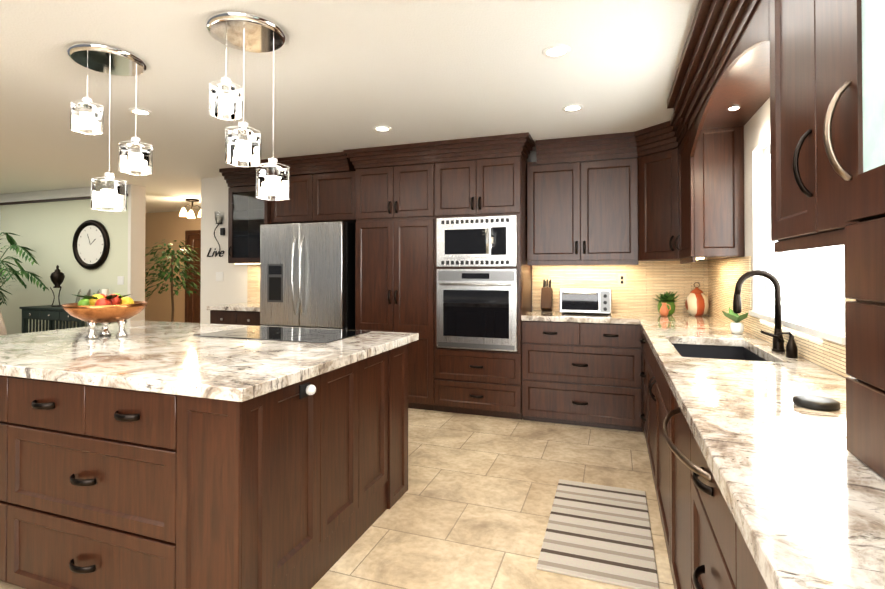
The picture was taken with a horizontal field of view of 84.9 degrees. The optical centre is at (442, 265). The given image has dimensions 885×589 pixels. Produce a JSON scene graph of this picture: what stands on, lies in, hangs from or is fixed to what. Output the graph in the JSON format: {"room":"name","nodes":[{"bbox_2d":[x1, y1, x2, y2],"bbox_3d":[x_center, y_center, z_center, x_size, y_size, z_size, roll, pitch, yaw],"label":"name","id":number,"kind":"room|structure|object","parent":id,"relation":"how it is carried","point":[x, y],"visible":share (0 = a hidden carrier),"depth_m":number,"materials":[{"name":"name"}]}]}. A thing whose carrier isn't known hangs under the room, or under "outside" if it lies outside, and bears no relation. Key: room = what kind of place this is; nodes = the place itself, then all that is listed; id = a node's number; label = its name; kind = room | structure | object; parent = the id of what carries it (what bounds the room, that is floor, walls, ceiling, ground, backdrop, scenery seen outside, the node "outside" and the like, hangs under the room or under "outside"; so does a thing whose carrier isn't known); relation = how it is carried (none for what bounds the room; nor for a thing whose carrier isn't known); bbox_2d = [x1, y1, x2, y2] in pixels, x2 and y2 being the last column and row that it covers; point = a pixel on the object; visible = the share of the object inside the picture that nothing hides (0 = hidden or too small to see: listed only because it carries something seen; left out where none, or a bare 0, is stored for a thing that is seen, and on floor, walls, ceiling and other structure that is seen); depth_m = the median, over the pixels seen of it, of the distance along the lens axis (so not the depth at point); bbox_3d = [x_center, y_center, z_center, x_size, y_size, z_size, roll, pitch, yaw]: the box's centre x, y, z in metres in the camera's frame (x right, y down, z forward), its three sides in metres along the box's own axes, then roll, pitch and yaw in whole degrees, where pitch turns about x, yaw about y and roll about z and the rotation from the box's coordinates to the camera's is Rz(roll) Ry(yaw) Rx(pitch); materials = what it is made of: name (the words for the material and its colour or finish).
{"room":"kitchen","nodes":[
{"label":"kitchen","id":0,"kind":"room"},
{"bbox_2d":[102,289,108,295],"bbox_3d":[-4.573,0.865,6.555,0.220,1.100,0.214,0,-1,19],"label":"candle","id":1,"kind":"object","parent":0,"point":[105,292],"visible":0.08,"depth_m":6.53,"materials":[{"name":"white wax"}]},
{"bbox_2d":[145,210,200,321],"bbox_3d":[-5.209,0.171,9.820,6.400,2.560,0.120,0,-1,19],"label":"wall","id":2,"kind":"structure","parent":0,"point":[170,227],"depth_m":9.91,"materials":[{"name":"beige paint"}]},
{"bbox_2d":[185,230,200,322],"bbox_3d":[-4.694,0.368,9.559,1.000,2.160,0.023,0,-1,19],"label":"door","id":3,"kind":"structure","parent":2,"relation":"in","point":[192,301],"depth_m":9.66,"materials":[{"name":"brown wood"}]},
{"bbox_2d":[0,408,673,588],"bbox_3d":[-3.918,1.420,4.302,12.500,0.060,11.000,0,-1,19],"label":"floor","id":4,"kind":"structure","parent":0,"point":[471,508],"depth_m":2.80,"materials":[{"name":"tile"}]},
{"bbox_2d":[0,311,6,335],"bbox_3d":[-3.615,0.847,4.115,1.040,1.082,1.104,0,-1,19],"label":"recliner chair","id":5,"kind":"object","parent":4,"relation":"on","point":[3,331],"depth_m":3.74,"materials":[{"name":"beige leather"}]},
{"bbox_2d":[0,232,48,304],"bbox_3d":[-6.658,0.458,6.420,2.178,1.910,1.801,0,-1,19],"label":"palm plant","id":6,"kind":"object","parent":4,"relation":"on","point":[11,241],"visible":1,"depth_m":6.80,"materials":[{"name":"green plant"}]},
{"bbox_2d":[19,305,110,332],"bbox_3d":[-5.322,0.998,6.834,1.256,0.840,0.450,0,-1,19],"label":"console table","id":7,"kind":"object","parent":4,"relation":"on","point":[60,314],"visible":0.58,"depth_m":6.70,"materials":[{"name":"grey paint"}]},
{"bbox_2d":[50,265,64,306],"bbox_3d":[-5.532,0.281,6.953,0.170,0.595,0.167,0,-1,19],"label":"urn","id":8,"kind":"object","parent":7,"relation":"on","point":[57,276],"visible":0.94,"depth_m":6.92,"materials":[{"name":"black ceramic"}]},
{"bbox_2d":[75,289,99,302],"bbox_3d":[-5.019,0.453,6.856,0.538,0.248,0.164,0,-1,12],"label":"decorative plates","id":9,"kind":"object","parent":7,"relation":"on","point":[79,293],"visible":0.29,"depth_m":6.90,"materials":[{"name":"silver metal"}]},
{"bbox_2d":[145,239,200,321],"bbox_3d":[-4.299,0.501,7.682,0.996,1.852,1.024,0,-1,19],"label":"ficus tree","id":10,"kind":"object","parent":4,"relation":"on","point":[171,274],"visible":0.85,"depth_m":7.63,"materials":[{"name":"green plant"}]},
{"bbox_2d":[0,344,407,588],"bbox_3d":[-1.528,0.920,2.665,2.342,0.903,1.466,0,-1,19],"label":"base cabinet","id":11,"kind":"object","parent":4,"relation":"on","point":[302,484],"visible":0.9,"depth_m":1.89,"materials":[{"name":"brown wood"}]},
{"bbox_2d":[0,321,418,401],"bbox_3d":[-1.526,0.445,2.739,2.370,0.045,1.555,0,-1,19],"label":"countertop","id":12,"kind":"structure","parent":11,"relation":"on","point":[173,358],"depth_m":2.20,"materials":[{"name":"stone"}]},
{"bbox_2d":[62,293,147,338],"bbox_3d":[-2.018,0.295,2.907,0.430,0.258,0.430,0,-1,19],"label":"fruit bowl","id":13,"kind":"object","parent":12,"relation":"on","point":[102,309],"visible":1,"depth_m":2.82,"materials":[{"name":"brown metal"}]},
{"bbox_2d":[193,326,370,343],"bbox_3d":[-0.984,0.422,3.028,0.930,0.006,0.530,0,-1,19],"label":"cooktop","id":14,"kind":"object","parent":12,"relation":"in","point":[309,335],"visible":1,"depth_m":2.96,"materials":[{"name":"black glass"}]},
{"bbox_2d":[210,310,263,325],"bbox_3d":[-2.198,0.953,5.653,0.748,0.903,0.633,0,-1,19],"label":"base cabinet","id":15,"kind":"object","parent":4,"relation":"on","point":[235,317],"visible":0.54,"depth_m":5.39,"materials":[{"name":"brown wood"}]},
{"bbox_2d":[207,303,259,311],"bbox_3d":[-2.210,0.477,5.654,0.768,0.045,0.627,0,-1,19],"label":"countertop","id":16,"kind":"structure","parent":15,"relation":"on","point":[254,307],"depth_m":5.40,"materials":[{"name":"stone"}]},
{"bbox_2d":[260,221,354,329],"bbox_3d":[-1.364,0.480,5.258,0.998,1.840,0.777,0,-1,19],"label":"refrigerator","id":17,"kind":"object","parent":4,"relation":"on","point":[307,275],"visible":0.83,"depth_m":4.94,"materials":[{"name":"silver metal"}]},
{"bbox_2d":[343,132,534,419],"bbox_3d":[-0.004,0.117,4.856,1.853,2.558,0.693,0,-1,19],"label":"pantry","id":18,"kind":"object","parent":4,"relation":"on","point":[407,195],"visible":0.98,"depth_m":4.62,"materials":[{"name":"brown wood"}]},
{"bbox_2d":[437,215,516,266],"bbox_3d":[0.297,-0.224,4.429,0.763,0.460,0.086,0,-1,19],"label":"microwave","id":19,"kind":"object","parent":18,"relation":"in","point":[485,241],"visible":1,"depth_m":4.42,"materials":[{"name":"silver metal"}]},
{"bbox_2d":[437,269,516,351],"bbox_3d":[0.296,0.396,4.421,0.763,0.740,0.089,0,-1,19],"label":"wall oven","id":20,"kind":"object","parent":18,"relation":"in","point":[476,309],"visible":1,"depth_m":4.43,"materials":[{"name":"silver metal"}]},
{"bbox_2d":[522,321,642,431],"bbox_3d":[1.274,0.940,4.421,1.003,0.903,0.644,0,-1,19],"label":"base cabinet","id":21,"kind":"object","parent":4,"relation":"on","point":[581,374],"visible":1,"depth_m":4.15,"materials":[{"name":"brown wood"}]},
{"bbox_2d":[521,310,640,323],"bbox_3d":[1.254,0.464,4.429,0.960,0.045,0.631,0,-1,19],"label":"countertop","id":22,"kind":"structure","parent":21,"relation":"on","point":[534,315],"depth_m":4.20,"materials":[{"name":"stone"}]},
{"bbox_2d":[540,279,552,311],"bbox_3d":[1.014,0.287,4.705,0.100,0.314,0.176,0,-1,19],"label":"knife block","id":23,"kind":"object","parent":22,"relation":"on","point":[546,297],"visible":1,"depth_m":4.67,"materials":[{"name":"brown wood"}]},
{"bbox_2d":[559,287,611,314],"bbox_3d":[1.333,0.324,4.506,0.453,0.235,0.342,0,-1,19],"label":"toaster oven","id":24,"kind":"object","parent":22,"relation":"on","point":[585,300],"visible":1,"depth_m":4.38,"materials":[{"name":"silver metal"}]},
{"bbox_2d":[536,479,658,588],"bbox_3d":[0.825,1.364,2.554,0.510,0.012,0.980,0,-1,19],"label":"area rug","id":25,"kind":"object","parent":4,"relation":"on","point":[598,533],"visible":0.95,"depth_m":2.42,"materials":[{"name":"beige fabric"}]},
{"bbox_2d":[640,333,643,427],"bbox_3d":[1.848,0.931,3.658,0.588,0.904,0.515,0,-1,19],"label":"base cabinet","id":26,"kind":"object","parent":4,"relation":"on","point":[641,340],"depth_m":3.92,"materials":[{"name":"brown wood"}]},
{"bbox_2d":[644,335,651,469],"bbox_3d":[1.637,0.925,3.061,0.588,0.904,0.750,0,-1,19],"label":"base cabinet","id":27,"kind":"object","parent":4,"relation":"on","point":[647,349],"depth_m":3.45,"materials":[{"name":"brown wood"}]},
{"bbox_2d":[652,352,667,552],"bbox_3d":[1.387,0.917,2.354,0.588,0.904,0.750,0,-1,19],"label":"base cabinet","id":28,"kind":"object","parent":4,"relation":"on","point":[657,374],"depth_m":2.70,"materials":[{"name":"brown wood"}]},
{"bbox_2d":[637,313,884,588],"bbox_3d":[1.292,0.439,2.153,0.611,0.045,4.897,0,-1,19],"label":"countertop","id":29,"kind":"structure","parent":28,"relation":"on","point":[802,489],"depth_m":1.02,"materials":[{"name":"stone"}]},
{"bbox_2d":[660,303,670,315],"bbox_3d":[1.942,0.379,4.220,0.090,0.118,0.072,0,-1,19],"label":"jug","id":30,"kind":"object","parent":29,"relation":"on","point":[664,310],"visible":0.98,"depth_m":4.20,"materials":[{"name":"orange ceramic"}]},
{"bbox_2d":[652,291,678,315],"bbox_3d":[2.003,0.325,4.335,0.241,0.228,0.260,0,-1,19],"label":"potted fern","id":31,"kind":"object","parent":29,"relation":"on","point":[667,298],"visible":0.77,"depth_m":4.29,"materials":[{"name":"green plant"}]},
{"bbox_2d":[685,282,708,315],"bbox_3d":[2.241,0.290,4.265,0.190,0.298,0.190,0,-1,19],"label":"ginger jar","id":32,"kind":"object","parent":29,"relation":"on","point":[696,302],"visible":1,"depth_m":4.21,"materials":[{"name":"orange ceramic"}]},
{"bbox_2d":[672,344,765,360],"bbox_3d":[1.419,0.572,2.512,0.453,0.212,0.808,0,-1,19],"label":"sink basin","id":33,"kind":"object","parent":29,"relation":"in","point":[715,352],"depth_m":2.86,"materials":[{"name":"grey"}]},
{"bbox_2d":[722,308,747,333],"bbox_3d":[1.826,0.346,3.041,0.150,0.159,0.169,0,-1,19],"label":"potted plant","id":34,"kind":"object","parent":29,"relation":"on","point":[736,326],"visible":1,"depth_m":3.02,"materials":[{"name":"white paint"}]},
{"bbox_2d":[733,270,784,351],"bbox_3d":[1.563,0.218,2.384,0.222,0.399,0.109,0,-1,19],"label":"faucet","id":35,"kind":"object","parent":29,"relation":"on","point":[778,343],"visible":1,"depth_m":2.38,"materials":[{"name":"black metal"}]},
{"bbox_2d":[776,332,797,357],"bbox_3d":[1.569,0.358,2.207,0.083,0.116,0.043,0,-1,19],"label":"soap dispenser","id":36,"kind":"object","parent":29,"relation":"on","point":[791,349],"visible":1,"depth_m":2.19,"materials":[{"name":"black metal"}]},
{"bbox_2d":[793,395,840,410],"bbox_3d":[1.085,0.396,1.406,0.110,0.022,0.110,0,-1,19],"label":"trivet","id":37,"kind":"object","parent":29,"relation":"on","point":[816,402],"visible":1,"depth_m":1.38,"materials":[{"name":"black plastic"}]},
{"bbox_2d":[823,0,884,478],"bbox_3d":[0.889,-0.277,0.672,0.375,1.351,0.720,0,-1,19],"label":"cabinet","id":38,"kind":"object","parent":29,"relation":"on","point":[861,171],"visible":1,"depth_m":0.97,"materials":[{"name":"brown wood"}]},
{"bbox_2d":[664,376,683,588],"bbox_3d":[1.161,0.910,1.713,0.588,0.904,0.610,0,-1,19],"label":"base cabinet","id":39,"kind":"object","parent":4,"relation":"on","point":[673,415],"depth_m":2.00,"materials":[{"name":"brown wood"}]},
{"bbox_2d":[684,417,723,588],"bbox_3d":[0.960,0.903,1.143,0.588,0.904,0.600,0,-1,19],"label":"base cabinet","id":40,"kind":"object","parent":4,"relation":"on","point":[706,546],"depth_m":1.33,"materials":[{"name":"brown wood"}]},
{"bbox_2d":[724,499,767,588],"bbox_3d":[0.760,0.897,0.577,0.588,0.904,0.600,0,-1,19],"label":"base cabinet","id":41,"kind":"object","parent":4,"relation":"on","point":[741,571],"depth_m":0.96,"materials":[{"name":"brown wood"}]},
{"bbox_2d":[0,0,698,212],"bbox_3d":[-3.918,-1.200,4.332,12.500,0.060,11.000,0,-1,19],"label":"ceiling","id":42,"kind":"structure","parent":0,"point":[349,74],"depth_m":3.06,"materials":[{"name":"white paint"}]},
{"bbox_2d":[66,42,151,211],"bbox_3d":[-1.936,-0.744,2.767,0.554,0.886,0.380,0,-1,19],"label":"pendant light","id":43,"kind":"object","parent":42,"relation":"hanging from","point":[107,59],"visible":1,"depth_m":2.71,"materials":[{"name":"glass"}]},
{"bbox_2d":[128,108,151,115],"bbox_3d":[-2.301,-1.173,3.686,0.155,0.008,0.155,0,-1,13],"label":"recessed light","id":44,"kind":"object","parent":42,"relation":"in","point":[137,110],"depth_m":3.68,"materials":[{"name":"white paint"}]},
{"bbox_2d":[179,199,200,217],"bbox_3d":[-4.246,-0.977,8.177,0.405,0.300,0.382,0,-1,19],"label":"ceiling light","id":45,"kind":"object","parent":42,"relation":"attached to","point":[183,213],"visible":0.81,"depth_m":8.16,"materials":[{"name":"white glass"}]},
{"bbox_2d":[205,10,289,199],"bbox_3d":[-1.008,-0.764,2.450,0.449,0.852,0.380,0,-1,19],"label":"pendant light","id":46,"kind":"object","parent":42,"relation":"hanging from","point":[243,31],"visible":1,"depth_m":2.41,"materials":[{"name":"glass"}]},
{"bbox_2d":[373,126,391,131],"bbox_3d":[-0.512,-1.168,4.125,0.155,0.008,0.155,0,-1,13],"label":"recessed light","id":47,"kind":"object","parent":42,"relation":"in","point":[382,128],"depth_m":4.11,"materials":[{"name":"white paint"}]},
{"bbox_2d":[542,44,570,57],"bbox_3d":[0.629,-1.184,2.672,0.155,0.008,0.155,0,-1,13],"label":"recessed light","id":48,"kind":"object","parent":42,"relation":"in","point":[554,51],"depth_m":2.66,"materials":[{"name":"white paint"}]},
{"bbox_2d":[562,104,582,111],"bbox_3d":[0.968,-1.173,3.602,0.155,0.008,0.155,0,-1,13],"label":"recessed light","id":49,"kind":"object","parent":42,"relation":"in","point":[571,107],"depth_m":3.59,"materials":[{"name":"white paint"}]},
{"bbox_2d":[0,151,709,389],"bbox_3d":[-3.213,0.134,6.463,12.400,2.560,0.222,0,-1,19],"label":"wall","id":50,"kind":"structure","parent":0,"point":[45,231],"depth_m":6.97,"materials":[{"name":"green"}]},
{"bbox_2d":[0,185,127,204],"bbox_3d":[-6.712,-1.050,7.575,4.870,0.163,0.058,0,-1,19],"label":"crown molding","id":51,"kind":"structure","parent":50,"relation":"attached to","point":[49,196],"depth_m":7.26,"materials":[{"name":"white paint"}]},
{"bbox_2d":[72,220,109,269],"bbox_3d":[-5.090,-0.307,6.996,0.720,0.720,0.050,0,-1,19],"label":"round clock","id":52,"kind":"object","parent":50,"relation":"attached to","point":[91,244],"visible":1,"depth_m":6.99,"materials":[{"name":"black"}]},
{"bbox_2d":[117,276,123,284],"bbox_3d":[-4.537,0.205,6.820,0.120,0.120,0.006,0,-1,19],"label":"switch plate","id":53,"kind":"object","parent":50,"relation":"attached to","point":[120,279],"depth_m":6.82,"materials":[{"name":"white paint"}]},
{"bbox_2d":[207,248,223,256],"bbox_3d":[-2.936,-0.175,6.255,0.284,0.117,0.008,0,-1,19],"label":"script sign","id":54,"kind":"object","parent":50,"relation":"attached to","point":[216,253],"visible":0.98,"depth_m":6.25,"materials":[{"name":"black plastic"}]},
{"bbox_2d":[214,211,224,253],"bbox_3d":[-2.859,-0.423,6.204,0.125,0.551,0.110,0,-1,19],"label":"candle sconce","id":55,"kind":"object","parent":50,"relation":"attached to","point":[218,222],"visible":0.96,"depth_m":6.19,"materials":[{"name":"black metal"}]},
{"bbox_2d":[216,272,222,280],"bbox_3d":[-2.871,0.136,6.232,0.120,0.120,0.006,0,-1,19],"label":"switch plate","id":56,"kind":"object","parent":50,"relation":"attached to","point":[219,277],"depth_m":6.23,"materials":[{"name":"white paint"}]},
{"bbox_2d":[219,166,263,262],"bbox_3d":[-2.194,-0.593,5.788,0.818,1.118,0.408,0,-1,19],"label":"upper cabinet","id":57,"kind":"object","parent":50,"relation":"attached to","point":[245,213],"visible":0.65,"depth_m":5.70,"materials":[{"name":"brown wood"}]},
{"bbox_2d":[247,264,259,302],"bbox_3d":[-2.095,0.215,5.955,0.746,0.487,0.010,0,-1,19],"label":"backsplash","id":58,"kind":"structure","parent":50,"relation":"attached to","point":[253,283],"depth_m":6.04,"materials":[{"name":"tile"}]},
{"bbox_2d":[261,152,355,223],"bbox_3d":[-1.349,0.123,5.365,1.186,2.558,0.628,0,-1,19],"label":"upper cabinet","id":59,"kind":"object","parent":50,"relation":"attached to","point":[322,187],"visible":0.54,"depth_m":5.11,"materials":[{"name":"brown wood"}]},
{"bbox_2d":[527,132,638,263],"bbox_3d":[1.317,-0.606,4.586,0.976,1.118,0.338,0,-1,19],"label":"upper cabinet","id":60,"kind":"object","parent":50,"relation":"attached to","point":[583,191],"depth_m":4.41,"materials":[{"name":"brown wood"}]},
{"bbox_2d":[532,261,707,314],"bbox_3d":[1.645,0.200,4.635,1.560,0.487,0.010,0,-1,19],"label":"backsplash","id":61,"kind":"structure","parent":50,"relation":"attached to","point":[647,281],"depth_m":4.57,"materials":[{"name":"tile"}]},
{"bbox_2d":[618,274,625,285],"bbox_3d":[1.707,0.133,4.603,0.070,0.120,0.008,0,-1,19],"label":"outlet","id":62,"kind":"object","parent":61,"relation":"attached to","point":[621,279],"visible":1,"depth_m":4.60,"materials":[{"name":"beige plastic"}]},
{"bbox_2d":[709,97,845,377],"bbox_3d":[1.230,0.070,0.728,0.200,2.560,7.660,0,-1,19],"label":"wall","id":63,"kind":"structure","parent":0,"point":[756,134],"depth_m":2.99,"materials":[{"name":"white paint"}]},
{"bbox_2d":[639,148,678,259],"bbox_3d":[1.824,-0.504,4.084,0.292,0.897,0.274,0,-1,19],"label":"upper cabinet","id":64,"kind":"object","parent":63,"relation":"attached to","point":[672,189],"depth_m":4.09,"materials":[{"name":"brown wood"}]},
{"bbox_2d":[675,116,746,259],"bbox_3d":[1.948,-0.618,3.551,0.317,1.118,0.648,0,-1,19],"label":"upper cabinet","id":65,"kind":"object","parent":63,"relation":"attached to","point":[709,163],"depth_m":3.26,"materials":[{"name":"brown wood"}]},
{"bbox_2d":[235,257,703,263],"bbox_3d":[-0.744,-0.052,3.442,4.870,0.012,3.360,0,-1,19],"label":"strips","id":66,"kind":"object","parent":65,"relation":"attached to","point":[699,258],"visible":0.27,"depth_m":5.70,"materials":[{"name":"white"}]},
{"bbox_2d":[663,0,762,139],"bbox_3d":[1.161,-1.074,1.624,0.379,0.248,3.780,0,-1,19],"label":"valance","id":67,"kind":"object","parent":63,"relation":"attached to","point":[718,79],"depth_m":2.46,"materials":[{"name":"brown wood"}]},
{"bbox_2d":[708,256,855,377],"bbox_3d":[1.800,0.178,2.659,0.010,0.487,3.634,0,-1,19],"label":"backsplash","id":68,"kind":"structure","parent":63,"relation":"attached to","point":[723,274],"depth_m":3.04,"materials":[{"name":"tile"}]},
{"bbox_2d":[749,146,845,344],"bbox_3d":[1.764,-0.210,2.393,0.140,1.018,1.310,0,-1,19],"label":"window","id":69,"kind":"structure","parent":63,"relation":"in","point":[811,281],"depth_m":2.36,"materials":[{"name":"white glass"}]},
{"bbox_2d":[763,0,844,247],"bbox_3d":[1.186,-0.553,1.392,0.317,0.940,0.390,0,-1,19],"label":"upper cabinet","id":70,"kind":"object","parent":63,"relation":"attached to","point":[784,21],"depth_m":1.49,"materials":[{"name":"brown wood"}]},
{"bbox_2d":[807,0,854,239],"bbox_3d":[1.085,-0.556,1.106,0.317,0.940,0.217,0,-1,19],"label":"upper cabinet","id":71,"kind":"object","parent":63,"relation":"attached to","point":[825,188],"depth_m":1.21,"materials":[{"name":"brown wood"}]}
]}

